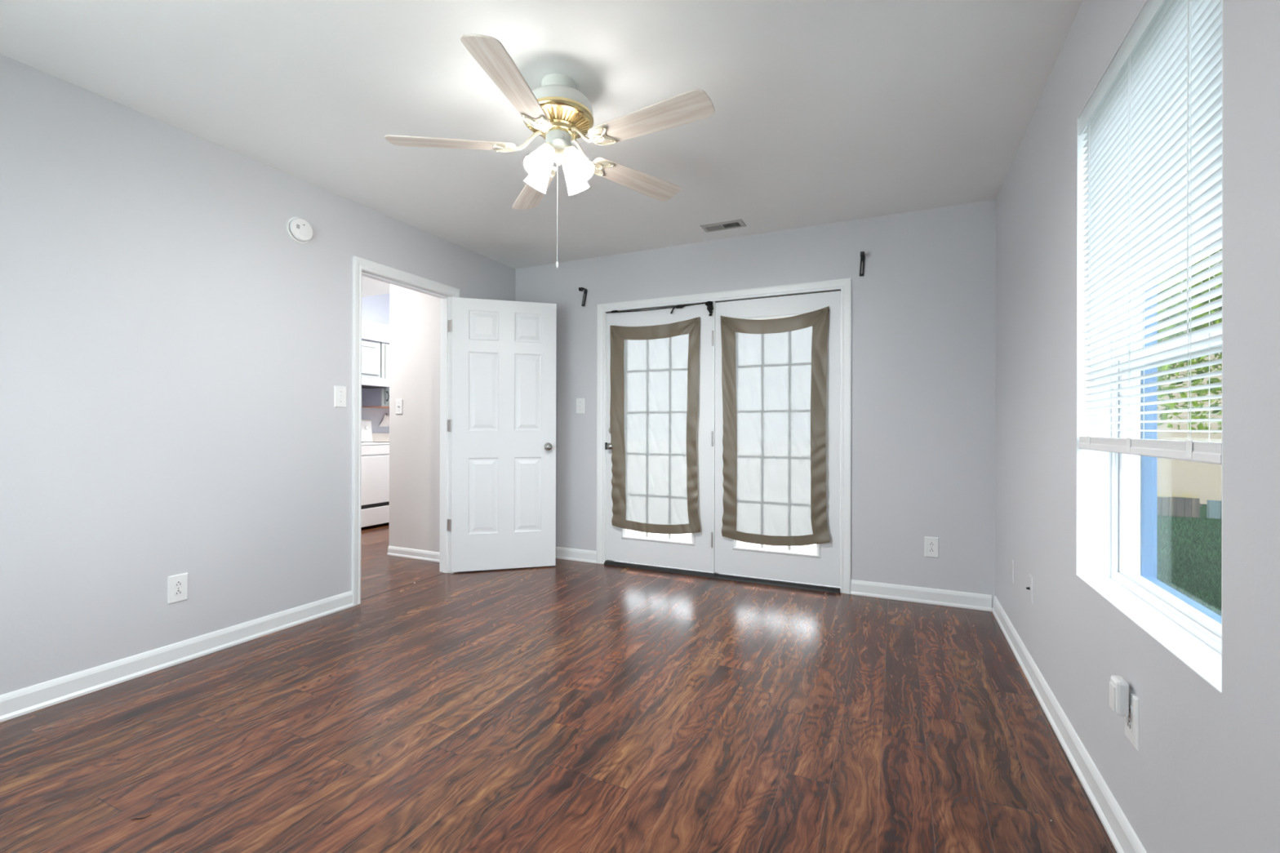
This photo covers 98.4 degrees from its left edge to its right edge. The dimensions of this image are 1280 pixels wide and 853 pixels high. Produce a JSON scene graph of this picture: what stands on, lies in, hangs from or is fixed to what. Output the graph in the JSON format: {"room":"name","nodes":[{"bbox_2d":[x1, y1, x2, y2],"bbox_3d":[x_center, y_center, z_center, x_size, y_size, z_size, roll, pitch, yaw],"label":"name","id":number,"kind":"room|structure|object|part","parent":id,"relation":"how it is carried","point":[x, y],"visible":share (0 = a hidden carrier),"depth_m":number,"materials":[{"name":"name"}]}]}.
{"room":"empty bedroom","nodes":[
{"label":"empty bedroom","id":0,"kind":"room"},
{"bbox_2d":[0,53,515,695],"bbox_3d":[-1.984,-0.141,2.925,0.115,2.440,4.073,0,0,25],"label":"wall","id":1,"kind":"structure","parent":0,"point":[172,360],"depth_m":2.44,"materials":[{"name":"paint"}]},
{"bbox_2d":[0,590,353,722],"bbox_3d":[-2.257,1.031,2.186,0.019,0.093,2.508,0,0,25],"label":"baseboard","id":2,"kind":"structure","parent":1,"relation":"attached to","point":[15,704],"depth_m":2.44,"materials":[{"name":"white wood"}]},
{"bbox_2d":[167,572,187,604],"bbox_3d":[-2.107,0.738,2.520,0.008,0.125,0.078,0,0,25],"label":"wall outlet","id":3,"kind":"object","parent":1,"relation":"attached to","point":[177,584],"visible":1,"depth_m":2.52,"materials":[{"name":"white plastic"}]},
{"bbox_2d":[173,580,182,587],"bbox_3d":[-2.104,0.719,2.519,0.002,0.027,0.034,0,0,25],"label":"receptacle","id":4,"kind":"object","parent":3,"relation":"attached to","point":[177,584],"depth_m":2.52,"materials":[{"name":"white plastic"}]},
{"bbox_2d":[173,589,182,596],"bbox_3d":[-2.104,0.758,2.519,0.002,0.027,0.034,0,0,25],"label":"receptacle","id":5,"kind":"object","parent":3,"relation":"attached to","point":[177,593],"depth_m":2.52,"materials":[{"name":"white plastic"}]},
{"bbox_2d":[286,217,312,243],"bbox_3d":[-1.853,-1.075,3.021,0.038,0.136,0.136,0,0,25],"label":"smoke detector","id":6,"kind":"object","parent":1,"relation":"attached to","point":[299,229],"visible":1,"depth_m":3.00,"materials":[{"name":"white plastic"}]},
{"bbox_2d":[333,386,346,407],"bbox_3d":[-1.760,-0.175,3.253,0.016,0.125,0.078,0,0,25],"label":"light switch","id":7,"kind":"object","parent":1,"relation":"attached to","point":[340,392],"visible":1,"depth_m":3.25,"materials":[{"name":"white plastic"}]},
{"bbox_2d":[351,255,459,606],"bbox_3d":[-1.594,0.028,3.751,0.133,2.108,0.884,0,0,25],"label":"door frame","id":8,"kind":"structure","parent":1,"relation":"attached to","point":[359,264],"depth_m":3.67,"materials":[{"name":"white wood"}]},
{"bbox_2d":[447,297,556,572],"bbox_3d":[-1.034,0.061,4.184,0.801,2.026,0.166,0,0,-16],"label":"door","id":9,"kind":"structure","parent":1,"relation":"in","point":[502,424],"depth_m":4.17,"materials":[{"name":"white wood"}]},
{"bbox_3d":[-0.699,0.155,4.227,0.062,0.062,0.066,0,0,-16],"label":"knob","id":10,"kind":"part","parent":9,"relation":"part of","materials":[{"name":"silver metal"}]},
{"bbox_2d":[361,293,390,433],"bbox_3d":[-3.916,-0.473,5.239,0.080,3.100,4.200,0,0,25],"label":"wall","id":11,"kind":"structure","parent":0,"point":[375,308],"depth_m":6.70,"materials":[{"name":"paint"}]},
{"bbox_2d":[361,339,380,377],"bbox_3d":[-3.278,-0.769,6.125,0.330,0.410,0.704,0,0,25],"label":"upper cabinet","id":12,"kind":"object","parent":11,"relation":"attached to","point":[371,350],"visible":0.35,"depth_m":6.25,"materials":[{"name":"white wood"}]},
{"bbox_2d":[361,376,389,388],"bbox_3d":[-3.179,-0.503,6.132,0.504,0.120,0.800,0,0,25],"label":"range hood","id":13,"kind":"object","parent":11,"relation":"attached to","point":[367,382],"visible":0.23,"depth_m":6.18,"materials":[{"name":"metal"}]},
{"bbox_2d":[361,337,389,343],"bbox_3d":[-3.172,-0.984,6.328,0.350,0.020,1.600,0,0,25],"label":"trim","id":14,"kind":"structure","parent":11,"relation":"attached to","point":[362,338],"depth_m":6.27,"materials":[{"name":"paint"}]},
{"bbox_2d":[361,342,389,408],"bbox_3d":[-2.970,-0.599,6.743,0.368,0.746,0.672,0,0,25],"label":"upper cabinet","id":15,"kind":"object","parent":11,"relation":"attached to","point":[371,397],"visible":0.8,"depth_m":6.43,"materials":[{"name":"paint"}]},
{"bbox_3d":[-2.849,-0.604,6.688,0.015,0.737,0.668,0,0,25],"label":"frame","id":16,"kind":"part","parent":15,"relation":"part of","materials":[{"name":"white wood"}]},
{"bbox_3d":[-2.839,-0.605,6.692,0.020,0.695,0.598,0,0,25],"label":"cabinet door","id":17,"kind":"part","parent":15,"relation":"part of","materials":[{"name":"white wood"}]},
{"bbox_2d":[361,320,390,341],"bbox_3d":[-3.179,-1.090,6.332,0.335,0.192,1.600,0,0,25],"label":"soffit","id":18,"kind":"structure","parent":11,"relation":"attached to","point":[371,330],"depth_m":6.29,"materials":[{"name":"paint"}]},
{"bbox_2d":[378,414,389,426],"bbox_3d":[-3.127,-0.080,6.812,0.030,0.162,0.207,0,0,25],"label":"hanging cloth","id":19,"kind":"object","parent":11,"relation":"hanging from","point":[385,422],"visible":0.9,"depth_m":6.80,"materials":[{"name":"white fabric"}]},
{"bbox_2d":[388,284,440,552],"bbox_3d":[-1.734,-0.137,4.543,0.794,2.440,0.101,0,0,25],"label":"wall","id":20,"kind":"structure","parent":0,"point":[415,316],"depth_m":4.54,"materials":[{"name":"paint"}]},
{"bbox_2d":[395,399,402,414],"bbox_3d":[-2.014,-0.165,4.609,0.078,0.125,0.016,0,0,25],"label":"light switch","id":21,"kind":"object","parent":20,"relation":"attached to","point":[398,402],"visible":1,"depth_m":4.61,"materials":[{"name":"white plastic"}]},
{"bbox_2d":[386,546,439,562],"bbox_3d":[-1.763,1.045,4.487,0.794,0.075,0.019,0,0,25],"label":"baseboard","id":22,"kind":"structure","parent":20,"relation":"attached to","point":[406,553],"depth_m":4.53,"materials":[{"name":"white wood"}]},
{"bbox_2d":[0,0,1082,297],"bbox_3d":[-1.263,-1.672,3.337,6.491,0.628,5.620,0,0,25],"label":"ceiling","id":23,"kind":"structure","parent":0,"point":[826,111],"depth_m":2.25,"materials":[{"name":"paint"}]},
{"bbox_2d":[384,34,715,267],"bbox_3d":[-0.297,-0.992,2.159,1.226,0.728,1.251,0,0,25],"label":"ceiling fan","id":24,"kind":"object","parent":23,"relation":"hanging from","point":[554,111],"visible":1,"depth_m":2.09,"materials":[{"name":"wood"}]},
{"bbox_3d":[-0.730,-1.099,2.147,0.487,0.006,0.128,0,12,-6],"label":"blade","id":25,"kind":"part","parent":24,"relation":"part of","materials":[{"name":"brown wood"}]},
{"bbox_3d":[-0.409,-1.099,1.789,0.128,0.006,0.487,12,2,12],"label":"blade","id":26,"kind":"part","parent":24,"relation":"part of","materials":[{"name":"beige wood"}]},
{"bbox_3d":[-0.482,-1.124,2.173,0.193,0.092,0.098,0,0,-6],"label":"blade arm","id":27,"kind":"part","parent":24,"relation":"part of","materials":[{"name":"gold metal"}]},
{"bbox_3d":[-0.488,-1.098,2.562,0.128,0.006,0.487,-13,5,-23],"label":"blade","id":28,"kind":"part","parent":24,"relation":"part of","materials":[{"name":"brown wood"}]},
{"bbox_3d":[-0.358,-1.124,2.032,0.098,0.092,0.193,0,0,12],"label":"blade arm","id":29,"kind":"part","parent":24,"relation":"part of","materials":[{"name":"gold metal"}]},
{"bbox_3d":[-0.407,-1.018,2.248,0.130,0.140,0.097,0,0,25],"label":"lamp shade","id":30,"kind":"part","parent":24,"relation":"part of","materials":[{"name":"white glass"}]},
{"bbox_3d":[-0.384,-1.018,2.103,0.097,0.140,0.130,0,0,25],"label":"lamp shade","id":31,"kind":"part","parent":24,"relation":"part of","materials":[{"name":"white glass"}]},
{"bbox_3d":[-0.372,-1.037,2.118,0.045,0.084,0.073,0,0,25],"label":"bulb","id":32,"kind":"part","parent":24,"relation":"part of","materials":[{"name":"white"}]},
{"bbox_2d":[543,142,555,155],"bbox_3d":[-0.352,-1.072,2.147,0.054,0.042,0.064,0,0,25],"label":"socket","id":33,"kind":"object","parent":24,"relation":"attached to","point":[550,147],"depth_m":2.12,"materials":[{"name":"white metal"}]},
{"bbox_3d":[-0.387,-1.124,2.334,0.098,0.092,0.193,0,0,-24],"label":"blade arm","id":34,"kind":"part","parent":24,"relation":"part of","materials":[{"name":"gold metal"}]},
{"bbox_3d":[-0.328,-0.833,2.189,0.009,0.411,0.009,0,0,25],"label":"pull chain","id":35,"kind":"part","parent":24,"relation":"part of","materials":[{"name":"white plastic"}]},
{"bbox_2d":[561,160,568,165],"bbox_3d":[-0.294,-1.072,2.229,0.054,0.042,0.064,0,0,25],"label":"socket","id":36,"kind":"object","parent":24,"relation":"attached to","point":[564,162],"depth_m":2.22,"materials":[{"name":"white metal"}]},
{"bbox_2d":[563,145,574,156],"bbox_3d":[-0.282,-1.072,2.159,0.064,0.042,0.054,0,0,25],"label":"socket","id":37,"kind":"object","parent":24,"relation":"attached to","point":[568,150],"depth_m":2.13,"materials":[{"name":"white metal"}]},
{"bbox_3d":[-0.263,-1.017,2.272,0.097,0.140,0.130,0,0,25],"label":"lamp shade","id":38,"kind":"part","parent":24,"relation":"part of","materials":[{"name":"white glass"}]},
{"bbox_3d":[-0.239,-1.017,2.127,0.130,0.140,0.097,0,0,25],"label":"lamp shade","id":39,"kind":"part","parent":24,"relation":"part of","materials":[{"name":"white glass"}]},
{"bbox_3d":[-0.253,-1.037,2.139,0.073,0.084,0.045,0,0,25],"label":"bulb","id":40,"kind":"part","parent":24,"relation":"part of","materials":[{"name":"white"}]},
{"bbox_3d":[-0.203,-1.123,2.294,0.193,0.092,0.098,0,0,-42],"label":"blade arm","id":41,"kind":"part","parent":24,"relation":"part of","materials":[{"name":"gold metal"}]},
{"bbox_3d":[-0.185,-1.124,2.107,0.193,0.092,0.098,0,0,30],"label":"blade arm","id":42,"kind":"part","parent":24,"relation":"part of","materials":[{"name":"gold metal"}]},
{"bbox_3d":[-0.018,-1.097,2.460,0.487,0.006,0.128,0,-12,-42],"label":"blade","id":43,"kind":"part","parent":24,"relation":"part of","materials":[{"name":"beige wood"}]},
{"bbox_3d":[0.030,-1.097,1.982,0.487,0.006,0.128,0,-12,30],"label":"blade","id":44,"kind":"part","parent":24,"relation":"part of","materials":[{"name":"beige wood"}]},
{"bbox_2d":[699,218,746,232],"bbox_3d":[0.559,-1.347,3.719,0.285,0.010,0.135,0,0,25],"label":"ceiling vent","id":45,"kind":"object","parent":23,"relation":"in","point":[736,223],"visible":1,"depth_m":3.71,"materials":[{"name":"metal"}]},
{"bbox_2d":[0,522,1116,852],"bbox_3d":[-1.271,1.142,3.333,6.491,0.121,5.620,0,0,25],"label":"floor","id":46,"kind":"structure","parent":0,"point":[569,706],"depth_m":1.94,"materials":[{"name":"brown wood"}]},
{"bbox_2d":[130,814,151,820],"bbox_3d":[-1.373,1.076,1.519,0.043,0.004,0.013,0,0,-27],"label":"scrap","id":47,"kind":"object","parent":46,"relation":"on","point":[149,815],"visible":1,"depth_m":1.52,"materials":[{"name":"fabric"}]},
{"bbox_2d":[360,419,389,527],"bbox_3d":[-3.092,0.486,6.065,0.682,1.130,0.766,0,0,25],"label":"range","id":48,"kind":"object","parent":46,"relation":"on","point":[375,486],"visible":0.33,"depth_m":5.88,"materials":[{"name":"white metal"}]},
{"bbox_3d":[-2.800,0.953,5.928,0.030,0.187,0.754,0,0,25],"label":"storage drawer","id":49,"kind":"part","parent":48,"relation":"part of","materials":[{"name":"white metal"}]},
{"bbox_3d":[-2.798,0.567,5.928,0.032,0.506,0.754,0,0,25],"label":"oven door","id":50,"kind":"part","parent":48,"relation":"part of","materials":[{"name":"white metal"}]},
{"bbox_3d":[-2.800,0.249,5.930,0.025,0.095,0.758,0,0,25],"label":"panel","id":51,"kind":"part","parent":48,"relation":"part of","materials":[{"name":"white metal"}]},
{"bbox_2d":[361,442,389,445],"bbox_3d":[-3.095,0.186,6.067,0.675,0.020,0.766,0,0,25],"label":"cooktop","id":52,"kind":"object","parent":48,"relation":"in","point":[362,443],"depth_m":5.93,"materials":[{"name":"white metal"}]},
{"bbox_3d":[-2.837,0.652,6.712,0.600,0.862,0.608,0,0,25],"label":"base cabinet","id":53,"kind":"object","parent":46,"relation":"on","visible":0},
{"bbox_2d":[372,433,389,441],"bbox_3d":[-2.836,0.151,6.711,0.638,0.136,0.612,0,0,25],"label":"countertop","id":54,"kind":"structure","parent":53,"relation":"on","point":[375,437],"depth_m":6.73,"materials":[{"name":"laminate"}]},
{"bbox_2d":[515,199,995,608],"bbox_3d":[0.568,-0.131,4.068,3.781,2.440,0.150,0,0,25],"label":"wall","id":55,"kind":"structure","parent":0,"point":[923,304],"depth_m":3.51,"materials":[{"name":"paint"}]},
{"bbox_2d":[555,546,595,563],"bbox_3d":[-0.705,1.040,4.562,0.793,0.093,0.019,0,0,25],"label":"baseboard","id":56,"kind":"structure","parent":55,"relation":"attached to","point":[566,553],"depth_m":4.47,"materials":[{"name":"white wood"}]},
{"bbox_2d":[576,398,584,413],"bbox_3d":[-0.485,-0.166,4.466,0.078,0.125,0.016,0,0,25],"label":"light switch","id":57,"kind":"object","parent":55,"relation":"attached to","point":[580,402],"visible":1,"depth_m":4.46,"materials":[{"name":"white plastic"}]},
{"bbox_2d":[578,287,587,306],"bbox_3d":[-0.465,-1.037,4.411,0.051,0.139,0.104,0,0,24],"label":"curtain rod bracket","id":58,"kind":"object","parent":55,"relation":"attached to","point":[580,289],"visible":1,"depth_m":4.44,"materials":[{"name":"black metal"}]},
{"bbox_3d":[-0.447,-1.034,4.452,0.026,0.130,0.014,13,5,24],"label":"wall plate","id":59,"kind":"part","parent":58,"relation":"part of","materials":[{"name":"black metal"}]},
{"bbox_2d":[604,303,713,572],"bbox_3d":[0.126,0.078,4.179,0.887,1.951,0.108,0,0,25],"label":"door","id":60,"kind":"structure","parent":55,"relation":"in","point":[696,553],"depth_m":4.10,"materials":[{"name":"white wood"}]},
{"bbox_3d":[-0.229,0.155,4.321,0.062,0.062,0.066,0,0,25],"label":"knob","id":61,"kind":"part","parent":60,"relation":"part of","materials":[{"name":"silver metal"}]},
{"bbox_2d":[609,316,700,533],"bbox_3d":[0.100,0.001,4.166,0.755,1.604,0.041,0,0,25],"label":"door curtain","id":62,"kind":"object","parent":60,"relation":"hanging from","point":[654,370],"visible":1,"depth_m":4.15,"materials":[{"name":"fabric"}]},
{"bbox_3d":[0.117,0.026,4.157,0.543,1.417,0.036,0,0,25],"label":"sheer panel","id":63,"kind":"part","parent":62,"relation":"part of","materials":[{"name":"white fabric"}]},
{"bbox_3d":[0.135,0.053,4.192,0.608,1.648,0.025,0,0,25],"label":"glazing frame","id":64,"kind":"part","parent":60,"relation":"part of","materials":[{"name":"white wood"}]},
{"bbox_2d":[605,301,713,315],"bbox_3d":[0.128,-0.853,4.161,0.882,0.112,0.043,0,0,25],"label":"curtain rod","id":65,"kind":"object","parent":60,"relation":"attached to","point":[708,304],"visible":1,"depth_m":4.07,"materials":[{"name":"black metal"}]},
{"bbox_2d":[604,560,839,593],"bbox_3d":[0.548,1.075,4.057,1.751,0.028,0.180,0,0,25],"label":"door sill","id":66,"kind":"structure","parent":55,"relation":"attached to","point":[610,562],"depth_m":3.94,"materials":[{"name":"brown metal"}]},
{"bbox_2d":[595,278,851,594],"bbox_3d":[0.548,0.060,4.067,1.893,2.058,0.166,0,0,25],"label":"door frame","id":67,"kind":"structure","parent":55,"relation":"attached to","point":[845,284],"depth_m":3.91,"materials":[{"name":"white wood"}]},
{"bbox_2d":[617,289,840,311],"bbox_3d":[0.541,-0.901,4.033,1.747,0.009,0.020,0,0,25],"label":"weatherstrip","id":68,"kind":"structure","parent":55,"relation":"attached to","point":[838,290],"depth_m":3.91,"materials":[{"name":"black metal"}]},
{"bbox_2d":[714,290,840,586],"bbox_3d":[0.937,0.080,3.833,0.854,1.951,0.051,0,0,25],"label":"door","id":69,"kind":"structure","parent":55,"relation":"in","point":[822,567],"depth_m":3.75,"materials":[{"name":"white wood"}]},
{"bbox_2d":[720,306,830,546],"bbox_3d":[0.911,0.009,3.791,0.752,1.611,0.039,0,0,25],"label":"door curtain","id":70,"kind":"object","parent":69,"relation":"hanging from","point":[774,371],"visible":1,"depth_m":3.78,"materials":[{"name":"fabric"}]},
{"bbox_3d":[0.910,0.039,3.787,0.533,1.418,0.029,0,0,25],"label":"sheer panel","id":71,"kind":"part","parent":70,"relation":"part of","materials":[{"name":"white fabric"}]},
{"bbox_3d":[0.936,0.055,3.819,0.608,1.648,0.025,0,0,25],"label":"glazing frame","id":72,"kind":"part","parent":69,"relation":"part of","materials":[{"name":"white wood"}]},
{"bbox_2d":[859,251,865,275],"bbox_3d":[1.421,-1.043,3.535,0.034,0.139,0.104,0,0,24],"label":"curtain rod bracket","id":73,"kind":"object","parent":55,"relation":"attached to","point":[862,253],"visible":1,"depth_m":3.57,"materials":[{"name":"black metal"}]},
{"bbox_2d":[860,251,864,257],"bbox_3d":[1.411,-1.091,3.505,0.024,0.026,0.040,4,1,25],"label":"cup","id":74,"kind":"object","parent":73,"relation":"on","point":[862,253],"depth_m":3.49,"materials":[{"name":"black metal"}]},
{"bbox_2d":[850,579,991,611],"bbox_3d":[1.727,1.045,3.433,0.780,0.093,0.019,0,0,25],"label":"baseboard","id":75,"kind":"structure","parent":55,"relation":"attached to","point":[973,601],"depth_m":3.42,"materials":[{"name":"white wood"}]},
{"bbox_2d":[924,536,938,557],"bbox_3d":[1.798,0.745,3.406,0.078,0.125,0.008,0,0,25],"label":"wall outlet","id":76,"kind":"object","parent":55,"relation":"attached to","point":[931,544],"visible":1,"depth_m":3.40,"materials":[{"name":"white plastic"}]},
{"bbox_2d":[928,542,934,546],"bbox_3d":[1.797,0.725,3.404,0.034,0.027,0.002,0,0,25],"label":"receptacle","id":77,"kind":"object","parent":76,"relation":"attached to","point":[930,544],"depth_m":3.40,"materials":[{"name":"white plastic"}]},
{"bbox_2d":[928,548,934,552],"bbox_3d":[1.797,0.764,3.404,0.034,0.027,0.002,0,0,25],"label":"receptacle","id":78,"kind":"object","parent":76,"relation":"attached to","point":[930,550],"depth_m":3.40,"materials":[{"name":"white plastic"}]},
{"bbox_2d":[995,0,1279,852],"bbox_3d":[1.320,-0.133,1.390,0.160,2.440,4.073,0,0,25],"label":"wall","id":79,"kind":"structure","parent":0,"point":[1204,775],"depth_m":1.27,"materials":[{"name":"paint"}]},
{"bbox_2d":[1009,556,1013,582],"bbox_3d":[1.876,0.723,2.787,0.005,0.115,0.070,0,0,25],"label":"blank plate","id":80,"kind":"object","parent":79,"relation":"attached to","point":[1011,561],"visible":1,"depth_m":2.77,"materials":[{"name":"paint"}]},
{"bbox_2d":[1026,573,1032,604],"bbox_3d":[1.692,0.705,2.404,0.017,0.115,0.070,0,0,25],"label":"cable plate","id":81,"kind":"object","parent":79,"relation":"attached to","point":[1029,588],"visible":1,"depth_m":2.40,"materials":[{"name":"paint"}]},
{"bbox_2d":[991,595,1146,852],"bbox_3d":[1.235,1.040,1.426,0.019,0.093,4.073,0,0,25],"label":"baseboard","id":82,"kind":"structure","parent":79,"relation":"attached to","point":[1124,839],"depth_m":1.75,"materials":[{"name":"white wood"}]},
{"bbox_2d":[1124,688,1139,751],"bbox_3d":[1.214,0.719,1.366,0.008,0.125,0.078,0,0,25],"label":"wall outlet","id":83,"kind":"object","parent":79,"relation":"attached to","point":[1131,722],"visible":0.92,"depth_m":1.35,"materials":[{"name":"white plastic"}]},
{"bbox_2d":[1109,675,1129,716],"bbox_3d":[1.201,0.674,1.383,0.032,0.087,0.048,0,0,25],"label":"plug","id":84,"kind":"object","parent":83,"relation":"attached to","point":[1118,686],"visible":1,"depth_m":1.37,"materials":[{"name":"white plastic"}]},
{"bbox_2d":[1126,717,1132,733],"bbox_3d":[1.212,0.739,1.367,0.002,0.027,0.034,0,0,25],"label":"receptacle","id":85,"kind":"object","parent":83,"relation":"attached to","point":[1129,720],"depth_m":1.37,"materials":[{"name":"white plastic"}]},
{"bbox_2d":[1128,702,1132,716],"bbox_3d":[1.212,0.700,1.367,0.002,0.027,0.034,0,0,25],"label":"receptacle","id":86,"kind":"object","parent":83,"relation":"attached to","point":[1130,704],"depth_m":1.36,"materials":[{"name":"white plastic"}]},
{"bbox_2d":[1075,573,1222,693],"bbox_3d":[1.273,0.480,1.375,0.092,0.002,0.888,0,0,25],"label":"window sill","id":87,"kind":"structure","parent":79,"relation":"attached to","point":[1196,654],"depth_m":1.30,"materials":[{"name":"plastic"}]},
{"bbox_2d":[1076,0,1222,692],"bbox_3d":[1.275,-0.263,1.377,0.089,1.484,0.888,0,0,25],"label":"window frame","id":88,"kind":"structure","parent":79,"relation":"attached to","point":[1093,467],"depth_m":1.78,"materials":[{"name":"plastic"}]},
{"bbox_2d":[1111,275,1222,653],"bbox_3d":[1.365,-0.262,1.335,0.110,1.587,0.988,0,0,25],"label":"window","id":89,"kind":"structure","parent":79,"relation":"in","point":[1134,477],"depth_m":1.71,"materials":[{"name":"plastic"}]},
{"bbox_3d":[1.364,-0.581,1.336,0.022,0.811,0.854,0,0,25],"label":"sash","id":90,"kind":"part","parent":89,"relation":"part of","materials":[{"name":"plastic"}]},
{"bbox_2d":[1078,0,1222,464],"bbox_3d":[1.248,-0.466,1.389,0.035,1.072,0.869,0,0,25],"label":"window blind","id":91,"kind":"object","parent":89,"relation":"attached to","point":[1153,121],"visible":0.8,"depth_m":1.27,"materials":[{"name":"white plastic"}]},
{"bbox_3d":[1.390,-0.460,1.687,0.029,1.025,0.010,0,0,25],"label":"ladder cord","id":92,"kind":"part","parent":91,"relation":"part of","materials":[{"name":"white fabric"}]},
{"bbox_3d":[1.255,-0.461,1.397,0.029,1.025,0.010,0,0,25],"label":"ladder cord","id":93,"kind":"part","parent":91,"relation":"part of","materials":[{"name":"white fabric"}]},
{"bbox_3d":[1.248,0.060,1.387,0.030,0.021,0.865,0,0,25],"label":"rail","id":94,"kind":"part","parent":91,"relation":"part of","materials":[{"name":"white plastic"}]},
{"bbox_3d":[1.120,-0.462,1.107,0.029,1.025,0.010,0,0,25],"label":"ladder cord","id":95,"kind":"part","parent":91,"relation":"part of","materials":[{"name":"white fabric"}]},
{"bbox_3d":[1.396,-0.262,1.320,0.041,1.587,0.988,0,0,25],"label":"exterior trim","id":96,"kind":"part","parent":89,"relation":"part of","materials":[{"name":"wood"}]},
{"label":"outside","id":97,"kind":"structure","parent":0,"visible":0},
{"bbox_2d":[1156,503,1222,616],"bbox_3d":[12.956,1.796,16.029,70.000,0.500,80.000,0,0,25],"label":"lawn","id":98,"kind":"structure","parent":97,"point":[1202,510],"depth_m":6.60,"materials":[{"name":"green plant"}]},
{"bbox_2d":[1156,490,1196,497],"bbox_3d":[8.030,1.145,10.022,3.140,0.193,0.149,0,0,25],"label":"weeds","id":99,"kind":"object","parent":98,"relation":"on","point":[1187,495],"visible":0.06,"depth_m":9.46,"materials":[{"name":"beige plant"}]},
{"bbox_2d":[1156,496,1202,517],"bbox_3d":[7.835,1.355,9.952,3.430,0.331,0.060,0,0,25],"label":"fence","id":100,"kind":"object","parent":98,"relation":"on","point":[1170,506],"visible":0.16,"depth_m":9.33,"materials":[{"name":"grey wood"}]},
{"bbox_2d":[1156,261,1222,504],"bbox_3d":[17.328,-1.347,12.133,15.600,5.800,8.400,0,0,25],"label":"building","id":101,"kind":"structure","parent":98,"relation":"on","point":[1203,479],"depth_m":11.02,"materials":[{"name":"beige paint"}]},
{"bbox_2d":[1156,237,1222,434],"bbox_3d":[6.623,-1.438,6.127,5.905,6.004,4.107,0,0,25],"label":"leafy tree","id":102,"kind":"object","parent":98,"relation":"on","point":[1200,426],"visible":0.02,"depth_m":6.12,"materials":[{"name":"green plant"}]},
{"bbox_2d":[1206,499,1222,519],"bbox_3d":[10.936,1.375,8.486,3.310,0.305,0.045,0,0,25],"label":"fence","id":103,"kind":"object","parent":98,"relation":"on","point":[1214,508],"visible":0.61,"depth_m":9.14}
]}

